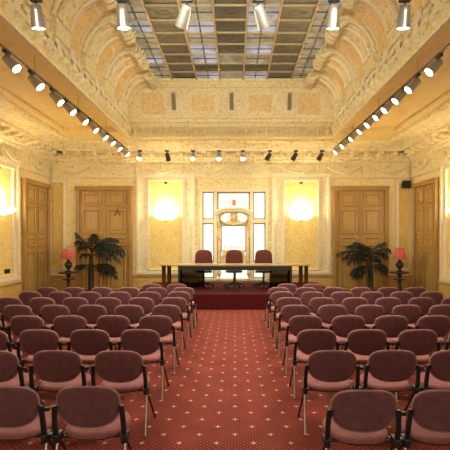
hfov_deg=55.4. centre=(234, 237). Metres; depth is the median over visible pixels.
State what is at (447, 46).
track
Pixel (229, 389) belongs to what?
floor
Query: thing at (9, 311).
chair
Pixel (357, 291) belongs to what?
chair
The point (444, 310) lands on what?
chair
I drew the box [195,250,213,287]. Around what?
office chair
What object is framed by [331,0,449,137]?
trim
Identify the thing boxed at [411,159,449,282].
wall
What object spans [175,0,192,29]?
track spotlight
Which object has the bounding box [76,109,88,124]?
track spotlight
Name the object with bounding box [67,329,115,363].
chair
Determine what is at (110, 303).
chair
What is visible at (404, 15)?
track spotlight
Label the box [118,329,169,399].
chair
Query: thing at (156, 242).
wall
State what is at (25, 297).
chair
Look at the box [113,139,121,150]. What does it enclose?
track spotlight
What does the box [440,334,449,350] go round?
chair
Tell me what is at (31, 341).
chair
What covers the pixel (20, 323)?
chair
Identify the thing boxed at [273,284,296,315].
chair
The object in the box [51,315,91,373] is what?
chair
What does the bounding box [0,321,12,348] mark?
chair
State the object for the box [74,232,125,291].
potted palm
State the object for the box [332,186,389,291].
door
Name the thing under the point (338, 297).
chair
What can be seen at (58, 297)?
chair
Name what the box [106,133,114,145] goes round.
track spotlight
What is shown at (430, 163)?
frieze
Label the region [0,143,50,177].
frieze
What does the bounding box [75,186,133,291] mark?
door
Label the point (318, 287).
chair
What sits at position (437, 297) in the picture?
chair
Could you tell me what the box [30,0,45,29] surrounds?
track spotlight
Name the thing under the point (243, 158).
track spotlight
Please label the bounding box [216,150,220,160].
track spotlight
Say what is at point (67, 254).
table lamp
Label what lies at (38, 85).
track spotlight
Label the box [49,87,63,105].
track spotlight
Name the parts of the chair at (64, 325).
seat, backrest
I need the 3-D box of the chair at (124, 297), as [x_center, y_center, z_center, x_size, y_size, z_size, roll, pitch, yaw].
[-2.305,1.484,8.793,0.588,0.832,0.524,0,0,0]
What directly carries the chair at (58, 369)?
on the floor
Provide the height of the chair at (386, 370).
0.832 m
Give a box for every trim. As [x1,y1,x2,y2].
[0,0,130,137]
[130,127,332,137]
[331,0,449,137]
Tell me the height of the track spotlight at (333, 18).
0.357 m
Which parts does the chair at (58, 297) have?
backrest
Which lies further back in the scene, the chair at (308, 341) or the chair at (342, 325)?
the chair at (342, 325)
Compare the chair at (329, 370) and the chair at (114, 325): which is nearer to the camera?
the chair at (329, 370)
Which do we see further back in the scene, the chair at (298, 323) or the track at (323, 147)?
the track at (323, 147)
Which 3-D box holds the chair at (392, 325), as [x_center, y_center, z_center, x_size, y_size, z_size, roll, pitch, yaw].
[2.192,1.484,6.162,0.588,0.832,0.524,0,0,0]
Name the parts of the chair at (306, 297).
backrest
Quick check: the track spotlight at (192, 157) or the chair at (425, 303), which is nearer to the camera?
the chair at (425, 303)
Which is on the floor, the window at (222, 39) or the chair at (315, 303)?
the chair at (315, 303)
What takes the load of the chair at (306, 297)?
on the floor
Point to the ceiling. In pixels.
(110, 59)
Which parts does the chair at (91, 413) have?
backrest, seat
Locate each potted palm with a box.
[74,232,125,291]
[336,242,391,291]
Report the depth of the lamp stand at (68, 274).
12.99 m
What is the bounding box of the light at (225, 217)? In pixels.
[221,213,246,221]
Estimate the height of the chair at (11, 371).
0.832 m
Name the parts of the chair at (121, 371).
backrest, seat, leg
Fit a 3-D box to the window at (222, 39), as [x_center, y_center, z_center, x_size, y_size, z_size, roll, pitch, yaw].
[-0.105,-4.660,7.550,6.290,0.200,10.900,0,0,0]
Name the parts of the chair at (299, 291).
backrest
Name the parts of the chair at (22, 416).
backrest, seat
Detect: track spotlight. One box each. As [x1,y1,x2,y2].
[2,49,21,72]
[27,70,44,90]
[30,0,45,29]
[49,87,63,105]
[62,98,75,115]
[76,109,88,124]
[87,118,98,132]
[97,126,107,139]
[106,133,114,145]
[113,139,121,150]
[116,0,130,29]
[121,146,129,156]
[137,150,141,160]
[165,150,170,160]
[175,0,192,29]
[190,150,194,160]
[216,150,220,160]
[241,150,245,160]
[252,0,270,29]
[265,150,271,160]
[290,150,297,160]
[316,150,323,160]
[326,0,339,29]
[333,143,341,154]
[340,136,349,148]
[348,128,358,141]
[356,120,366,134]
[364,113,375,127]
[373,104,384,120]
[381,96,394,113]
[392,86,406,104]
[396,0,410,29]
[404,73,420,93]
[424,53,442,76]
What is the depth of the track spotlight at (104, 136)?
10.78 m
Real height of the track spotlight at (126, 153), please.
0.333 m
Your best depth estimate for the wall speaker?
14.29 m
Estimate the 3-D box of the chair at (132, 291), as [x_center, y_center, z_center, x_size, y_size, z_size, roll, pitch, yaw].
[-2.309,1.484,9.551,0.588,0.832,0.524,0,0,-1]
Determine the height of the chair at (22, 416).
0.832 m
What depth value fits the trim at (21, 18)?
7.60 m
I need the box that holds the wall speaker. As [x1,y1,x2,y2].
[402,180,410,187]
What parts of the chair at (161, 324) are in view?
backrest, seat, leg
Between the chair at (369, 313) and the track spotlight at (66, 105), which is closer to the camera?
the chair at (369, 313)
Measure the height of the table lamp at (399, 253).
0.780 m
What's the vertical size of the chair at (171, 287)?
0.832 m
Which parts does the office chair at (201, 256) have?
backrest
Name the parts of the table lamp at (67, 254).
lamp shade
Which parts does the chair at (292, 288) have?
backrest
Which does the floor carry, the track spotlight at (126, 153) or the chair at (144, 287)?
the chair at (144, 287)
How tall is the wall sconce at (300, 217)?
0.240 m
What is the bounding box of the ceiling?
[0,0,449,139]
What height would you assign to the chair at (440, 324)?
0.832 m
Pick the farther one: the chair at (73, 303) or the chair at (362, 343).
the chair at (73, 303)
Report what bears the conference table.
on the dais
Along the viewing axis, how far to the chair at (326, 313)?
6.88 m
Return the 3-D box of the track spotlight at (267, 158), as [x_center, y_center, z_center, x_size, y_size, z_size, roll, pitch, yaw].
[1.064,-2.636,13.736,0.262,0.347,0.159,0,0,44]
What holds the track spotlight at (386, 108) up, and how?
attached to the track at (447, 46)
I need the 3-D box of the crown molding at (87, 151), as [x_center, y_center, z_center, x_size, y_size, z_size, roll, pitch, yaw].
[-0.150,-2.795,13.900,12.240,0.550,1.200,0,0,0]
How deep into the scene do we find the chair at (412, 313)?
6.87 m
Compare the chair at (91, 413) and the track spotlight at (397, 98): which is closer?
the chair at (91, 413)
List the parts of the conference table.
column leg, column leg, modesty panel, modesty panel, column leg, column leg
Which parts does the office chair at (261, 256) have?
seat, backrest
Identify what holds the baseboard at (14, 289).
attached to the wall at (10, 175)
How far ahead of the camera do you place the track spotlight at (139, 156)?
13.59 m
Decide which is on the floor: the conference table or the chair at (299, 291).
the chair at (299, 291)
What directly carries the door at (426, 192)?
in the wall at (443, 173)
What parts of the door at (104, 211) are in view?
raised panel, raised panel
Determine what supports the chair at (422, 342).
on the floor
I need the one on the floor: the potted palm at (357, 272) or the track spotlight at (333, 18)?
the potted palm at (357, 272)
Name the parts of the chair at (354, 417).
seat, backrest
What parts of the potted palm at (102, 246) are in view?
stem, stem, stem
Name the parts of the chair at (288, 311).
seat, backrest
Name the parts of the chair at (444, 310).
backrest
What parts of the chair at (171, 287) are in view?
backrest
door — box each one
[21,177,50,291]
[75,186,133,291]
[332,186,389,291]
[412,177,439,291]
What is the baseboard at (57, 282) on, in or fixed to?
attached to the wall at (156, 242)
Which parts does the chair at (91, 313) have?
backrest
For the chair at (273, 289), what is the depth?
9.34 m
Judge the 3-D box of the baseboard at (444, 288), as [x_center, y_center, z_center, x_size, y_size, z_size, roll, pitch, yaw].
[5.933,1.580,5.750,0.075,0.640,17.500,0,0,0]
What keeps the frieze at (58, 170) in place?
attached to the wall at (156, 242)
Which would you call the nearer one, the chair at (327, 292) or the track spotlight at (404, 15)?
the track spotlight at (404, 15)
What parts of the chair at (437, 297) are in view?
backrest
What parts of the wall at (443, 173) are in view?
moulding, moulding, brocade panel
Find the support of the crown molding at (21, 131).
attached to the wall at (10, 175)
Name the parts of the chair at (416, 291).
backrest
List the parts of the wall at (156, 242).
brocade panel, moulding, brocade panel, moulding, moulding, moulding, brocade panel, moulding, moulding, brocade panel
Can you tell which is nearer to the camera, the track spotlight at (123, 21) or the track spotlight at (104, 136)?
the track spotlight at (123, 21)
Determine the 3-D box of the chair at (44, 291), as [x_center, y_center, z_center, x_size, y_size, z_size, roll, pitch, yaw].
[-4.100,1.484,9.561,0.588,0.832,0.524,0,0,-1]
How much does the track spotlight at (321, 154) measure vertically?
0.347 m
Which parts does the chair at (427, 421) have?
seat, backrest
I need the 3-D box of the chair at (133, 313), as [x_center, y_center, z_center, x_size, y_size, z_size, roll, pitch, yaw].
[-1.692,1.484,7.096,0.588,0.832,0.524,0,0,0]
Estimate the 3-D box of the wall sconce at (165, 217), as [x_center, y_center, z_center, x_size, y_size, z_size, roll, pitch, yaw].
[-2.340,-0.670,14.263,0.840,0.240,0.430,0,0,0]
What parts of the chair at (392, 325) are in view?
backrest, seat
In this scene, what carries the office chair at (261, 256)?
on the dais
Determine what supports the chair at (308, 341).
on the floor
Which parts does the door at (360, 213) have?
raised panel, raised panel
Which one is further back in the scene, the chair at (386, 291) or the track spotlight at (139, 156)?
the track spotlight at (139, 156)
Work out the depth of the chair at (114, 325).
5.94 m
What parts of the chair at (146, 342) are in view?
backrest, seat, leg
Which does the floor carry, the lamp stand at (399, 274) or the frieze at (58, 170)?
the lamp stand at (399, 274)
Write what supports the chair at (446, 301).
on the floor
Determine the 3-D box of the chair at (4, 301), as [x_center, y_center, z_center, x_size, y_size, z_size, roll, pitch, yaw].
[-4.074,1.484,7.958,0.588,0.832,0.524,0,0,0]
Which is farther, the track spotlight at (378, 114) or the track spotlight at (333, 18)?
the track spotlight at (378, 114)
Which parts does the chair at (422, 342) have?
seat, backrest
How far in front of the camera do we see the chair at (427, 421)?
3.05 m
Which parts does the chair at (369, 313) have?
backrest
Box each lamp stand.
[58,271,78,287]
[389,271,409,290]
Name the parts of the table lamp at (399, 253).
lamp shade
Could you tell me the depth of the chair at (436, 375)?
4.12 m
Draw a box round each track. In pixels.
[0,43,127,149]
[127,147,332,150]
[332,42,449,149]
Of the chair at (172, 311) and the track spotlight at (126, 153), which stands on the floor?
the chair at (172, 311)
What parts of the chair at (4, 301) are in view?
backrest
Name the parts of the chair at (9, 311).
backrest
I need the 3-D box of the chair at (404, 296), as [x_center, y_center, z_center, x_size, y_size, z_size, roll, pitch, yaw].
[3.365,1.484,8.810,0.588,0.832,0.524,0,0,0]
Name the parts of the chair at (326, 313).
seat, backrest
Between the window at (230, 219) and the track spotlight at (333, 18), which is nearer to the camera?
the track spotlight at (333, 18)
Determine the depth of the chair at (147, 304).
7.72 m
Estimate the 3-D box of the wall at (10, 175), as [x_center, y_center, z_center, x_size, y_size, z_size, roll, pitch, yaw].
[-6.378,-0.750,5.750,0.385,5.300,17.500,0,0,0]
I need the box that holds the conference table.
[159,263,310,290]
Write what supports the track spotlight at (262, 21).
attached to the track
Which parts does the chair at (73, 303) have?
backrest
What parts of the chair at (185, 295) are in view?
backrest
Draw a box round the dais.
[139,282,325,309]
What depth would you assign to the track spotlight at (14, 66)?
6.37 m
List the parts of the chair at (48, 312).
backrest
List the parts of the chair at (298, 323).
leg, seat, backrest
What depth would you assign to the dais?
11.35 m
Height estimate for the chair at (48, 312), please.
0.832 m
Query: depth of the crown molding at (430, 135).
12.03 m
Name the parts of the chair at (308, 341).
leg, seat, backrest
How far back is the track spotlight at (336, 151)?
12.64 m
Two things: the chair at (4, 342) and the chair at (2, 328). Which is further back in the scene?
the chair at (2, 328)
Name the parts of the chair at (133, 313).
backrest, seat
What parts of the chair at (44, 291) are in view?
backrest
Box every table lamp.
[60,246,75,271]
[392,246,406,271]
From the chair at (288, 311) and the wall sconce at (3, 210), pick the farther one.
the wall sconce at (3, 210)
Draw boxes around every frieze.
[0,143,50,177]
[50,163,410,177]
[410,147,449,177]
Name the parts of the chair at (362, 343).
seat, backrest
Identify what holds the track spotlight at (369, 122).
attached to the track at (447, 46)
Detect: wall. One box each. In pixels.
[0,156,49,284]
[49,173,411,286]
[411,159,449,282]
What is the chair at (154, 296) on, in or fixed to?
on the floor
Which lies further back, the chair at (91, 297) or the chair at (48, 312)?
the chair at (91, 297)
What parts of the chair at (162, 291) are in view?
backrest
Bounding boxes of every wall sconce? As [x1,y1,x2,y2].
[0,207,16,216]
[153,214,177,221]
[289,214,313,221]
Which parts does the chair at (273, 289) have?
backrest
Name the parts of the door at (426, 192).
raised panel, raised panel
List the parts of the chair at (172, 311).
backrest, seat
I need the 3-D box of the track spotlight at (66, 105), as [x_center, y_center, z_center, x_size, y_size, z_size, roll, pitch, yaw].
[-3.348,-2.644,8.655,0.272,0.333,0.159,0,0,0]
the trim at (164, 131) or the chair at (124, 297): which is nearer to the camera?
the chair at (124, 297)
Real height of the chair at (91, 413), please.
0.832 m
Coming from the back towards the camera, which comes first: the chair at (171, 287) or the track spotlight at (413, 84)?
the chair at (171, 287)
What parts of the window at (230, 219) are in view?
glass pane, glass pane, glass pane, pane, carved panel, pane, glass pane, arched moulding, glass pane, glass pane, glass pane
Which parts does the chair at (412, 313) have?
backrest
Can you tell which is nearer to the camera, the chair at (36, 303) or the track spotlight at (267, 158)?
the chair at (36, 303)
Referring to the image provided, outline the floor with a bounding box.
[0,310,449,449]
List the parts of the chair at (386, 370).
seat, backrest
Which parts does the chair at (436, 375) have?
seat, backrest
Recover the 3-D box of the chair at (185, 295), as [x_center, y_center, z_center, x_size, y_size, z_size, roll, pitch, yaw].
[-1.124,1.484,8.803,0.558,0.832,0.519,0,0,1]
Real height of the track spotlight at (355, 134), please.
0.333 m
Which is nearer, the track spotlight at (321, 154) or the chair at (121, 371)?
the chair at (121, 371)
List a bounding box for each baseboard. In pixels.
[0,275,50,297]
[51,275,410,291]
[410,275,449,298]
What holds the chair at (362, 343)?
on the floor
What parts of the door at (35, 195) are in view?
raised panel, raised panel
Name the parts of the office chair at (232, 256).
seat, backrest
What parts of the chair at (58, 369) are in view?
backrest, seat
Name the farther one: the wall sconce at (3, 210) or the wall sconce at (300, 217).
the wall sconce at (300, 217)
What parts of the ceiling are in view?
field moulding, field moulding, field moulding, ochre panel, panel frame, ochre panel, panel frame, ochre panel, ochre panel, field moulding, field moulding, field moulding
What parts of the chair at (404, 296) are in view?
backrest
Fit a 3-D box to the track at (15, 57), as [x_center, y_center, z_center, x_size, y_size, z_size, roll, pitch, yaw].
[-3.430,-2.986,9.350,0.036,0.367,8.660,0,0,0]
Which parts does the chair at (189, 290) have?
backrest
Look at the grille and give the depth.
14.29 m
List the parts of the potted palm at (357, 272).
stem, stem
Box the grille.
[404,181,410,186]
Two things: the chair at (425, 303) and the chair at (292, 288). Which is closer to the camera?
the chair at (425, 303)
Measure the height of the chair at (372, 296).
0.832 m
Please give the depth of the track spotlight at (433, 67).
6.51 m
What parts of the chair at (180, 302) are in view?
backrest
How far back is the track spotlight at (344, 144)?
11.84 m
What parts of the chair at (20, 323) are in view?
backrest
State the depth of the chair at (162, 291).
9.33 m
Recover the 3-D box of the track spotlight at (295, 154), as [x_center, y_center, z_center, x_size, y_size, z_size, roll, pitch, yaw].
[1.896,-2.636,13.736,0.262,0.347,0.159,0,0,44]
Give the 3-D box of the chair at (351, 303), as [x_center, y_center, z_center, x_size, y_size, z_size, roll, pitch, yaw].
[2.195,1.484,7.963,0.588,0.832,0.524,0,0,1]
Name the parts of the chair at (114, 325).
backrest, seat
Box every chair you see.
[0,297,22,332]
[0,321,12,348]
[0,330,22,355]
[0,350,35,387]
[0,386,55,449]
[1,305,36,347]
[8,315,48,364]
[16,329,64,384]
[19,291,41,305]
[29,297,54,315]
[29,350,90,406]
[35,287,56,314]
[38,305,71,350]
[47,291,71,324]
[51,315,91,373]
[51,386,131,449]
[60,297,88,337]
[64,287,84,296]
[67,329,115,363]
[75,305,116,352]
[78,291,100,304]
[91,287,111,297]
[91,350,155,437]
[94,315,134,344]
[95,297,120,314]
[108,291,130,304]
[113,305,146,348]
[118,287,139,297]
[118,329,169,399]
[128,297,153,314]
[137,291,161,305]
[137,315,179,374]
[141,284,161,291]
[146,287,167,304]
[150,305,185,355]
[161,297,191,342]
[166,284,190,315]
[167,291,194,332]
[173,287,197,324]
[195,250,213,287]
[224,250,243,287]
[253,250,271,287]
[265,287,288,324]
[267,291,293,332]
[272,297,301,342]
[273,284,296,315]
[276,305,311,356]
[282,315,326,374]
[289,329,341,399]
[294,287,316,304]
[297,350,363,436]
[301,291,323,311]
[303,284,322,292]
[308,297,334,315]
[316,305,348,349]
[322,390,406,449]
[323,287,343,297]
[329,315,369,364]
[330,291,353,304]
[342,297,367,314]
[344,329,392,363]
[350,287,370,296]
[353,305,385,349]
[360,291,383,304]
[360,350,423,410]
[362,315,412,364]
[375,297,400,314]
[378,287,398,296]
[390,291,414,324]
[390,305,424,349]
[395,329,443,399]
[398,389,449,449]
[405,287,426,314]
[408,297,433,315]
[415,315,449,374]
[415,350,449,391]
[417,291,442,321]
[427,305,449,354]
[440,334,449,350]
[441,297,449,304]
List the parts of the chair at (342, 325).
seat, backrest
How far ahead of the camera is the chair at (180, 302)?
7.74 m
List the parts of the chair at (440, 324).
backrest, seat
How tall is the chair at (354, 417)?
0.832 m
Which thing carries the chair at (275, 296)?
on the floor
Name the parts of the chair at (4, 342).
backrest, seat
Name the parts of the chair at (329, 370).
leg, seat, backrest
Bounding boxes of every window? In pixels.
[118,0,340,79]
[200,189,267,280]
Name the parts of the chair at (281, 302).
backrest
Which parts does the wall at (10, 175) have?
brocade panel, moulding, moulding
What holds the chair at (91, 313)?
on the floor
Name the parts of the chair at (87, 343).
backrest, seat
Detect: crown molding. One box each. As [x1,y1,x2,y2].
[0,97,77,162]
[50,140,410,162]
[383,101,449,162]
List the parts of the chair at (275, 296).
backrest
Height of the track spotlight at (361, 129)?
0.333 m
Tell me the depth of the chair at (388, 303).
7.73 m
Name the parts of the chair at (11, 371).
backrest, seat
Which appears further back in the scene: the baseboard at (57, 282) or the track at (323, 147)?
the baseboard at (57, 282)
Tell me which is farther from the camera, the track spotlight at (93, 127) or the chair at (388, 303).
the track spotlight at (93, 127)
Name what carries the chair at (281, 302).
on the floor
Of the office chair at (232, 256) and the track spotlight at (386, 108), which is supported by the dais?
the office chair at (232, 256)
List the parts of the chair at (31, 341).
backrest, seat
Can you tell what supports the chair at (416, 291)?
on the floor
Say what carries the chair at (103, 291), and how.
on the floor
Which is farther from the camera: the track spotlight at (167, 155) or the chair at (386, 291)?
the track spotlight at (167, 155)
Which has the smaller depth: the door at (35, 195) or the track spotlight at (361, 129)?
the track spotlight at (361, 129)
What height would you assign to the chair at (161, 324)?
0.832 m
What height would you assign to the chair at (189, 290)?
0.832 m
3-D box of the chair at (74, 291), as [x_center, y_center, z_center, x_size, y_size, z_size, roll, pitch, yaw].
[-3.497,1.484,9.561,0.588,0.832,0.524,0,0,1]

